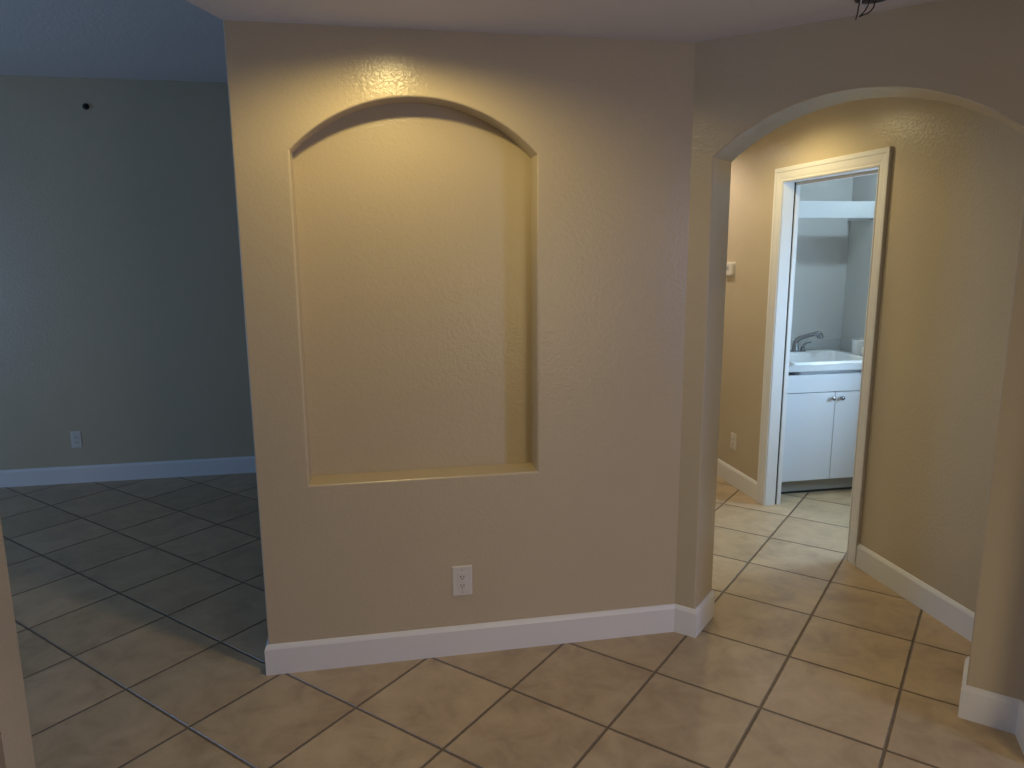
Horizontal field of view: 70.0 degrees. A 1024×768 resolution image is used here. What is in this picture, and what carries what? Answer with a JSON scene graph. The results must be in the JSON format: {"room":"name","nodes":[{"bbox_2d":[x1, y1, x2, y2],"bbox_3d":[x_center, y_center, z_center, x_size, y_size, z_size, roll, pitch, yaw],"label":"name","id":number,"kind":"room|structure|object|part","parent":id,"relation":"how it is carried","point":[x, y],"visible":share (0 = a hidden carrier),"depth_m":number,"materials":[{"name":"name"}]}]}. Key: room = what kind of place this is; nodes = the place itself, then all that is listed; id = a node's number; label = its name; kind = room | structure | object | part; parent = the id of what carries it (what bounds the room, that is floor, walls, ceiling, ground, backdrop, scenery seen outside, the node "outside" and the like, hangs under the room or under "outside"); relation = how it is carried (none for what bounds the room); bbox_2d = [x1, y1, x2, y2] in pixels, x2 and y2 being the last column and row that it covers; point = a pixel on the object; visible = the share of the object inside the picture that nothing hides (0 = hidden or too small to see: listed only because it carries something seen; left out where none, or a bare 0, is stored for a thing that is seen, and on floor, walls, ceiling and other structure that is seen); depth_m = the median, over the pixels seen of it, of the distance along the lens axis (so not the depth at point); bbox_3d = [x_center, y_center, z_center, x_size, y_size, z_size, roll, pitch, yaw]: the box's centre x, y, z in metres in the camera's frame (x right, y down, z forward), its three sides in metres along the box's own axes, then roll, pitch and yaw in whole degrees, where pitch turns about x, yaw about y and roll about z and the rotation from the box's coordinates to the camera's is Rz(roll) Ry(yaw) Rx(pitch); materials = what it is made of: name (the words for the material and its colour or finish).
{"room":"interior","nodes":[
{"label":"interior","id":0,"kind":"room"},
{"bbox_2d":[0,518,35,767],"bbox_3d":[-2.138,0.231,1.297,2.251,2.440,0.332,-2,11,-10],"label":"wall","id":1,"kind":"structure","parent":0,"point":[16,746],"depth_m":1.60,"materials":[{"name":"beige paint"}]},
{"bbox_2d":[0,0,226,81],"bbox_3d":[-2.592,-1.763,3.036,6.551,0.100,4.350,-2,11,-10],"label":"ceiling","id":2,"kind":"structure","parent":0,"point":[170,40],"depth_m":4.03,"materials":[{"name":"white paint"}]},
{"bbox_2d":[0,75,254,469],"bbox_3d":[-3.003,-0.683,5.220,6.451,2.816,0.150,-2,11,-10],"label":"wall","id":3,"kind":"structure","parent":0,"point":[122,318],"depth_m":5.17,"materials":[{"name":"beige paint"}]},
{"bbox_2d":[70,431,82,447],"bbox_3d":[-3.165,0.404,5.308,0.072,0.125,0.008,-2,11,-10],"label":"wall outlet","id":4,"kind":"object","parent":3,"relation":"attached to","point":[76,438],"visible":1,"depth_m":5.30,"materials":[{"name":"beige plastic"}]},
{"bbox_2d":[73,435,79,444],"bbox_3d":[-3.164,0.405,5.305,0.037,0.076,0.003,-2,11,-10],"label":"receptacle","id":5,"kind":"object","parent":4,"relation":"attached to","point":[76,438],"depth_m":5.31,"materials":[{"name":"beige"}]},
{"bbox_2d":[82,103,88,109],"bbox_3d":[-2.879,-1.874,4.927,0.042,0.042,0.039,-2,11,-10],"label":"connector","id":6,"kind":"object","parent":3,"relation":"attached to","point":[85,106],"visible":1,"depth_m":4.94,"materials":[{"name":"black metal"}]},
{"bbox_2d":[0,456,255,487],"bbox_3d":[-2.900,0.650,5.401,6.291,0.126,0.014,-2,11,-10],"label":"baseboard","id":7,"kind":"structure","parent":3,"relation":"attached to","point":[229,465],"depth_m":5.40,"materials":[{"name":"white paint"}]},
{"bbox_2d":[223,20,694,643],"bbox_3d":[-0.154,-0.093,2.971,1.718,2.440,0.220,-2,11,-10],"label":"wall","id":8,"kind":"structure","parent":0,"point":[464,255],"depth_m":2.88,"materials":[{"name":"beige paint"}]},
{"bbox_2d":[452,565,471,595],"bbox_3d":[-0.205,0.811,3.009,0.083,0.130,0.008,-2,11,-10],"label":"wall outlet","id":9,"kind":"object","parent":8,"relation":"attached to","point":[461,575],"visible":1,"depth_m":3.01,"materials":[{"name":"beige plastic"}]},
{"bbox_2d":[458,572,466,589],"bbox_3d":[-0.204,0.811,3.007,0.037,0.076,0.003,-2,11,-10],"label":"receptacle","id":10,"kind":"object","parent":9,"relation":"attached to","point":[462,576],"depth_m":3.01,"materials":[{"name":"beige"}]},
{"bbox_2d":[264,590,714,675],"bbox_3d":[-0.035,1.048,3.158,1.965,0.126,0.235,-2,11,-8],"label":"baseboard","id":11,"kind":"structure","parent":8,"relation":"attached to","point":[340,652],"depth_m":3.06,"materials":[{"name":"white paint"}]},
{"bbox_2d":[0,472,1023,767],"bbox_3d":[-1.117,1.337,2.211,8.900,0.080,7.600,-2,11,-10],"label":"floor","id":12,"kind":"structure","parent":0,"point":[139,605],"depth_m":2.92,"materials":[{"name":"tile"}]},
{"bbox_2d":[781,372,860,493],"bbox_3d":[2.109,0.279,5.207,0.862,0.862,0.629,-2,11,-10],"label":"vanity cabinet","id":13,"kind":"object","parent":12,"relation":"on","point":[821,426],"visible":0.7,"depth_m":4.92,"materials":[{"name":"white laminate"}]},
{"bbox_3d":[1.951,0.358,4.907,0.428,0.603,0.018,-2,11,-10],"label":"door","id":14,"kind":"part","parent":13,"relation":"part of","materials":[{"name":"white laminate"}]},
{"bbox_3d":[2.158,-0.010,4.879,0.854,0.119,0.018,-2,11,-10],"label":"drawer","id":15,"kind":"part","parent":13,"relation":"part of","materials":[{"name":"white laminate"}]},
{"bbox_2d":[789,338,861,371],"bbox_3d":[2.105,-0.210,5.119,0.862,0.128,0.623,-2,11,-10],"label":"countertop","id":16,"kind":"structure","parent":13,"relation":"on","point":[837,344],"depth_m":5.39,"materials":[{"name":"grey laminate"}]},
{"bbox_2d":[790,331,823,351],"bbox_3d":[2.131,-0.310,5.288,0.222,0.156,0.091,3,11,19],"label":"faucet","id":17,"kind":"object","parent":16,"relation":"on","point":[795,347],"visible":0.99,"depth_m":5.28,"materials":[{"name":"silver metal"}]},
{"bbox_3d":[2.106,-0.325,5.280,0.140,0.102,0.039,4,11,23],"label":"spout","id":18,"kind":"part","parent":17,"relation":"part of","materials":[{"name":"silver metal"}]},
{"bbox_3d":[2.135,-0.278,5.314,0.071,0.064,0.032,0,11,3],"label":"lever","id":19,"kind":"part","parent":17,"relation":"part of","materials":[{"name":"silver metal"}]},
{"bbox_2d":[789,349,862,393],"bbox_3d":[2.109,-0.059,5.136,0.635,0.283,0.540,-2,11,-10],"label":"sink","id":20,"kind":"object","parent":16,"relation":"in","point":[810,357],"visible":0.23,"depth_m":5.23,"materials":[{"name":"white ceramic"}]},
{"bbox_2d":[852,337,863,355],"bbox_3d":[2.463,-0.268,5.191,0.094,0.133,0.094,-2,11,-10],"label":"plastic tub","id":21,"kind":"object","parent":16,"relation":"on","point":[857,343],"visible":0.71,"depth_m":5.16,"materials":[{"name":"white plastic"}]},
{"bbox_3d":[2.373,0.341,4.985,0.422,0.603,0.018,-2,11,-10],"label":"door","id":22,"kind":"part","parent":13,"relation":"part of","materials":[{"name":"white laminate"}]},
{"bbox_2d":[186,0,946,42],"bbox_3d":[-0.112,-1.337,1.962,6.800,0.376,7.500,-2,11,-10],"label":"ceiling","id":23,"kind":"structure","parent":0,"point":[694,21],"depth_m":2.44,"materials":[{"name":"white paint"}]},
{"bbox_2d":[855,0,885,19],"bbox_3d":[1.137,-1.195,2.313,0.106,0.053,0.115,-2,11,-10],"label":"chandelier","id":24,"kind":"object","parent":23,"relation":"attached to","point":[860,2],"visible":1,"depth_m":2.34,"materials":[{"name":"black"}]},
{"bbox_2d":[791,177,853,339],"bbox_3d":[2.035,-0.562,5.417,0.870,2.440,0.100,-2,11,-10],"label":"wall","id":25,"kind":"structure","parent":0,"point":[822,243],"depth_m":5.36,"materials":[{"name":"paint"}]},
{"bbox_2d":[790,338,840,349],"bbox_3d":[2.049,-0.283,5.409,0.862,0.090,0.016,-2,11,-10],"label":"backsplash","id":26,"kind":"structure","parent":25,"relation":"attached to","point":[827,343],"depth_m":5.45,"materials":[{"name":"grey laminate"}]},
{"bbox_2d":[799,201,874,220],"bbox_3d":[2.065,-1.208,5.116,0.866,0.125,0.258,-2,11,-10],"label":"shelf","id":27,"kind":"object","parent":25,"relation":"attached to","point":[852,210],"visible":0.55,"depth_m":5.02,"materials":[{"name":"white laminate"}]},
{"bbox_2d":[675,0,1023,699],"bbox_3d":[1.295,-0.063,2.759,1.264,2.440,0.220,7,13,34],"label":"wall","id":28,"kind":"structure","parent":0,"point":[969,54],"depth_m":2.56,"materials":[{"name":"beige paint"}]},
{"bbox_2d":[841,174,877,339],"bbox_3d":[2.801,-0.329,4.139,0.150,2.440,2.938,-2,11,-10],"label":"wall","id":29,"kind":"structure","parent":0,"point":[864,187],"depth_m":5.26,"materials":[{"name":"paint"}]},
{"bbox_2d":[718,97,1023,612],"bbox_3d":[1.748,-0.360,4.344,0.101,2.440,3.738,-2,11,-10],"label":"wall","id":30,"kind":"structure","parent":0,"point":[956,194],"depth_m":3.36,"materials":[{"name":"beige paint"}]},
{"bbox_2d":[726,262,735,276],"bbox_3d":[1.520,-0.805,5.118,0.029,0.100,0.135,-2,11,-10],"label":"thermostat","id":31,"kind":"object","parent":30,"relation":"attached to","point":[731,266],"visible":0.65,"depth_m":5.07,"materials":[{"name":"beige plastic"}]},
{"bbox_2d":[730,432,736,450],"bbox_3d":[1.568,0.408,5.183,0.008,0.118,0.074,-2,11,-10],"label":"wall outlet","id":32,"kind":"object","parent":30,"relation":"attached to","point":[733,436],"visible":1,"depth_m":5.17,"materials":[{"name":"beige plastic"}]},
{"bbox_2d":[717,458,756,500],"bbox_3d":[0.989,0.613,5.465,1.061,0.126,1.437,-2,11,-10],"label":"baseboard","id":33,"kind":"structure","parent":30,"relation":"attached to","point":[739,480],"depth_m":5.12,"materials":[{"name":"white paint"}]},
{"bbox_2d":[756,146,892,565],"bbox_3d":[1.783,-0.179,4.194,0.137,2.137,1.032,-2,11,-10],"label":"door frame","id":34,"kind":"structure","parent":30,"relation":"in","point":[788,181],"depth_m":4.45,"materials":[{"name":"white paint"}]},
{"bbox_3d":[1.842,-0.181,4.205,0.018,2.137,1.032,-2,11,-10],"label":"casing","id":35,"kind":"part","parent":34,"relation":"part of","materials":[{"name":"white paint"}]},
{"bbox_2d":[855,543,974,640],"bbox_3d":[1.938,1.008,3.304,0.014,0.126,1.169,-2,11,-10],"label":"baseboard","id":36,"kind":"structure","parent":30,"relation":"attached to","point":[954,615],"depth_m":3.43,"materials":[{"name":"white paint"}]},
{"bbox_3d":[2.229,-0.006,2.417,1.140,2.440,0.291,-2,11,-10],"label":"wall","id":37,"kind":"structure","parent":0,"visible":0},
{"bbox_2d":[958,656,1023,754],"bbox_3d":[2.191,1.123,2.677,1.173,0.126,0.433,-2,11,-10],"label":"baseboard","id":38,"kind":"structure","parent":37,"relation":"attached to","point":[981,706],"depth_m":2.57,"materials":[{"name":"white paint"}]}
]}

